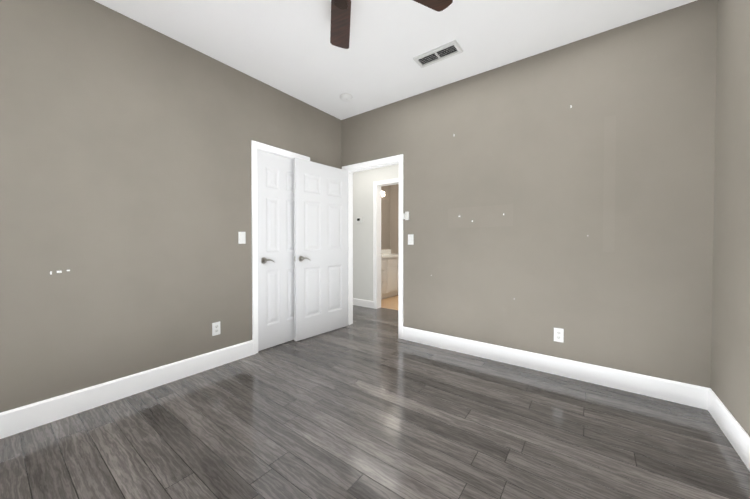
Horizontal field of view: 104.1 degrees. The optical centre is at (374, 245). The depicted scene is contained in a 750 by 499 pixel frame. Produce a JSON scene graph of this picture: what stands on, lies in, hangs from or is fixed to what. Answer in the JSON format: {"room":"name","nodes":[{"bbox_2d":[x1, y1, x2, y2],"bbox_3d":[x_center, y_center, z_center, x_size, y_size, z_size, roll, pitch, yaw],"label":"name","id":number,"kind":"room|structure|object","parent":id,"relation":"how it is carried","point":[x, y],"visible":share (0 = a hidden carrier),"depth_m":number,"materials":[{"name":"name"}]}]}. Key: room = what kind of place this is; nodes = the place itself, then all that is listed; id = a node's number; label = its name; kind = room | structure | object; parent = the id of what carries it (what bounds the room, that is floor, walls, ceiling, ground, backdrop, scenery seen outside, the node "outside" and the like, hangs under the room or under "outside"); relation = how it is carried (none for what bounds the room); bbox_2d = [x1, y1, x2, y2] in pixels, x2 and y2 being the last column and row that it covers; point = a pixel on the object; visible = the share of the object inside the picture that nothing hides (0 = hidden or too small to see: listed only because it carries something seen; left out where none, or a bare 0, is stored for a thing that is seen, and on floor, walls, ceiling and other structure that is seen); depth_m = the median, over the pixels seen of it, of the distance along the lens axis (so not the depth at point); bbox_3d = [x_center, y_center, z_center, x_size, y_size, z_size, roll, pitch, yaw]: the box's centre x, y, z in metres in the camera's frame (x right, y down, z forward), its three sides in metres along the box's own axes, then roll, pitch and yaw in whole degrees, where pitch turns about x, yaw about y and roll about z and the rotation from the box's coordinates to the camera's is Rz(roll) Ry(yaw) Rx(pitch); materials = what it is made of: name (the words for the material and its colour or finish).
{"room":"empty bedroom","nodes":[
{"label":"empty bedroom","id":0,"kind":"room"},
{"bbox_2d":[0,0,340,412],"bbox_3d":[-1.573,-0.286,2.505,0.121,2.737,3.850,1,1,37],"label":"wall","id":1,"kind":"structure","parent":0,"point":[125,183],"depth_m":2.07,"materials":[{"name":"beige paint"}]},
{"bbox_2d":[0,340,252,438],"bbox_3d":[-1.895,1.018,1.981,0.014,0.145,2.291,1,1,37],"label":"baseboard","id":2,"kind":"structure","parent":1,"relation":"attached to","point":[25,418],"depth_m":2.03,"materials":[{"name":"white wood"}]},
{"bbox_2d":[212,321,219,335],"bbox_3d":[-1.420,0.741,2.620,0.008,0.115,0.070,1,1,37],"label":"electrical outlet","id":3,"kind":"object","parent":1,"relation":"attached to","point":[215,328],"visible":1,"depth_m":2.62,"materials":[{"name":"white plastic"}]},
{"bbox_2d":[238,232,245,243],"bbox_3d":[-1.272,-0.079,2.804,0.011,0.115,0.070,1,1,37],"label":"light switch","id":4,"kind":"object","parent":1,"relation":"attached to","point":[241,237],"visible":1,"depth_m":2.80,"materials":[{"name":"white plastic"}]},
{"bbox_2d":[257,149,293,350],"bbox_3d":[-1.015,0.045,3.195,0.138,2.032,0.606,1,1,37],"label":"closet door","id":5,"kind":"structure","parent":1,"relation":"in","point":[275,196],"depth_m":3.11,"materials":[{"name":"white wood"}]},
{"bbox_2d":[257,148,293,158],"bbox_3d":[-1.046,0.036,3.219,0.120,2.070,0.650,1,1,37],"label":"door frame","id":6,"kind":"structure","parent":1,"relation":"in","point":[275,153],"depth_m":3.10,"materials":[{"name":"white wood"}]},
{"bbox_2d":[251,140,309,354],"bbox_3d":[-0.991,0.016,3.178,0.018,2.112,0.734,1,1,37],"label":"trim","id":7,"kind":"structure","parent":1,"relation":"attached to","point":[255,145],"depth_m":2.90,"materials":[{"name":"white wood"}]},
{"bbox_2d":[0,295,749,498],"bbox_3d":[-0.004,1.124,3.080,5.180,0.100,6.610,1,1,37],"label":"floor","id":8,"kind":"structure","parent":0,"point":[368,403],"depth_m":1.67,"materials":[{"name":"grey laminate"}]},
{"bbox_2d":[381,258,388,298],"bbox_3d":[-0.107,0.633,5.688,0.548,0.800,0.420,1,1,37],"label":"base cabinet","id":9,"kind":"object","parent":8,"relation":"on","point":[384,261],"depth_m":5.65,"materials":[{"name":"white wood"}]},
{"bbox_2d":[381,249,398,258],"bbox_3d":[0.176,0.158,6.047,0.567,0.140,1.364,1,1,37],"label":"countertop","id":10,"kind":"structure","parent":9,"relation":"on","point":[385,253],"depth_m":6.30,"materials":[{"name":"white stone"}]},
{"bbox_2d":[389,257,396,296],"bbox_3d":[0.132,0.628,6.010,0.548,0.800,0.380,1,1,37],"label":"base cabinet","id":11,"kind":"object","parent":8,"relation":"on","point":[389,277],"depth_m":5.87,"materials":[{"name":"white wood"}]},
{"bbox_2d":[397,257,398,294],"bbox_3d":[0.359,0.624,6.315,0.548,0.800,0.380,1,1,37],"label":"base cabinet","id":12,"kind":"object","parent":8,"relation":"on","point":[397,257],"depth_m":6.01,"materials":[{"name":"white wood"}]},
{"bbox_2d":[353,164,398,300],"bbox_3d":[-0.496,-0.162,4.108,3.140,2.440,0.004,1,1,37],"label":"wall","id":13,"kind":"structure","parent":0,"point":[363,181],"depth_m":3.83,"materials":[{"name":"paint"}]},
{"bbox_2d":[356,217,362,222],"bbox_3d":[-0.272,-0.447,5.056,0.124,0.090,0.026,1,1,37],"label":"thermostat","id":14,"kind":"object","parent":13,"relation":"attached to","point":[359,219],"visible":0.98,"depth_m":5.04,"materials":[{"name":"white plastic"}]},
{"bbox_2d":[353,298,372,307],"bbox_3d":[-0.572,0.979,5.309,1.368,0.120,0.014,1,1,37],"label":"baseboard","id":15,"kind":"structure","parent":13,"relation":"attached to","point":[363,303],"depth_m":5.01,"materials":[{"name":"white wood"}]},
{"bbox_2d":[373,178,398,308],"bbox_3d":[0.372,-0.007,4.667,0.894,2.112,0.142,1,1,37],"label":"door frame","id":16,"kind":"structure","parent":13,"relation":"attached to","point":[375,183],"depth_m":4.87,"materials":[{"name":"white wood"}]},
{"bbox_2d":[381,185,389,249],"bbox_3d":[-0.178,-0.194,6.146,0.120,2.440,1.590,1,1,37],"label":"wall","id":17,"kind":"structure","parent":0,"point":[386,189],"depth_m":6.62,"materials":[{"name":"paint"}]},
{"bbox_2d":[381,199,389,248],"bbox_3d":[-0.045,-0.485,6.215,0.006,1.100,1.307,1,1,37],"label":"bathroom mirror","id":18,"kind":"object","parent":17,"relation":"attached to","point":[385,224],"visible":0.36,"depth_m":6.59,"materials":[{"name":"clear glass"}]},
{"bbox_2d":[390,184,398,253],"bbox_3d":[1.193,-0.195,6.213,2.240,2.440,0.120,1,1,37],"label":"wall","id":19,"kind":"structure","parent":0,"point":[391,194],"depth_m":6.69,"materials":[{"name":"paint"}]},
{"bbox_2d":[94,0,696,119],"bbox_3d":[-0.546,-1.693,1.720,4.480,0.100,3.850,1,1,37],"label":"ceiling","id":20,"kind":"structure","parent":0,"point":[287,47],"depth_m":2.29,"materials":[{"name":"paint"}]},
{"bbox_2d":[340,93,352,101],"bbox_3d":[-0.322,-1.645,3.261,0.144,0.042,0.144,1,1,37],"label":"smoke detector","id":21,"kind":"object","parent":20,"relation":"attached to","point":[345,97],"visible":1,"depth_m":3.23,"materials":[{"name":"white plastic"}]},
{"bbox_2d":[330,0,452,48],"bbox_3d":[-0.159,-1.473,1.448,1.291,0.330,1.289,1,1,37],"label":"ceiling fan","id":22,"kind":"object","parent":20,"relation":"hanging from","point":[340,23],"visible":1,"depth_m":1.85,"materials":[{"name":"brown wood"}]},
{"bbox_2d":[413,40,462,67],"bbox_3d":[0.540,-1.648,2.528,0.395,0.014,0.172,1,1,37],"label":"ceiling vent","id":23,"kind":"object","parent":20,"relation":"in","point":[440,53],"visible":0.98,"depth_m":2.51,"materials":[{"name":"grey metal"}]},
{"bbox_2d":[341,0,717,387],"bbox_3d":[0.566,-0.297,3.239,4.480,2.737,0.121,1,1,37],"label":"wall","id":24,"kind":"structure","parent":0,"point":[568,188],"depth_m":2.38,"materials":[{"name":"beige paint"}]},
{"bbox_2d":[342,154,402,338],"bbox_3d":[-0.016,0.008,3.679,0.939,2.112,0.160,1,1,37],"label":"door frame","id":25,"kind":"structure","parent":24,"relation":"attached to","point":[400,264],"depth_m":3.58,"materials":[{"name":"white wood"}]},
{"bbox_2d":[294,157,347,340],"bbox_3d":[-0.618,0.037,3.548,0.124,2.032,0.821,1,1,40],"label":"entry door","id":26,"kind":"structure","parent":25,"relation":"attached to","point":[320,248],"depth_m":3.49,"materials":[{"name":"white wood"}]},
{"bbox_2d":[402,212,408,219],"bbox_3d":[0.347,-0.340,3.306,0.071,0.092,0.032,1,1,37],"label":"sensor","id":27,"kind":"object","parent":24,"relation":"attached to","point":[405,216],"visible":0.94,"depth_m":3.29,"materials":[{"name":"white plastic"}]},
{"bbox_2d":[408,234,413,244],"bbox_3d":[0.399,-0.073,3.285,0.070,0.115,0.011,1,1,37],"label":"light switch","id":28,"kind":"object","parent":24,"relation":"attached to","point":[410,239],"visible":1,"depth_m":3.28,"materials":[{"name":"white plastic"}]},
{"bbox_2d":[402,326,703,408],"bbox_3d":[1.258,1.008,2.662,2.338,0.145,0.014,1,1,37],"label":"baseboard","id":29,"kind":"structure","parent":24,"relation":"attached to","point":[664,389],"depth_m":2.39,"materials":[{"name":"white wood"}]},
{"bbox_2d":[554,328,563,342],"bbox_3d":[1.540,0.747,2.452,0.070,0.115,0.008,1,1,37],"label":"electrical outlet","id":30,"kind":"object","parent":24,"relation":"attached to","point":[558,334],"visible":1,"depth_m":2.45,"materials":[{"name":"white plastic"}]},
{"bbox_2d":[711,0,749,435],"bbox_3d":[1.204,-0.254,0.442,0.120,2.737,3.850,1,1,37],"label":"wall","id":31,"kind":"structure","parent":0,"point":[730,364],"depth_m":1.67,"materials":[{"name":"beige paint"}]},
{"bbox_2d":[704,387,749,470],"bbox_3d":[1.150,1.041,0.502,0.014,0.145,3.610,1,1,37],"label":"baseboard","id":32,"kind":"structure","parent":31,"relation":"attached to","point":[736,435],"depth_m":1.65,"materials":[{"name":"white wood"}]}
]}

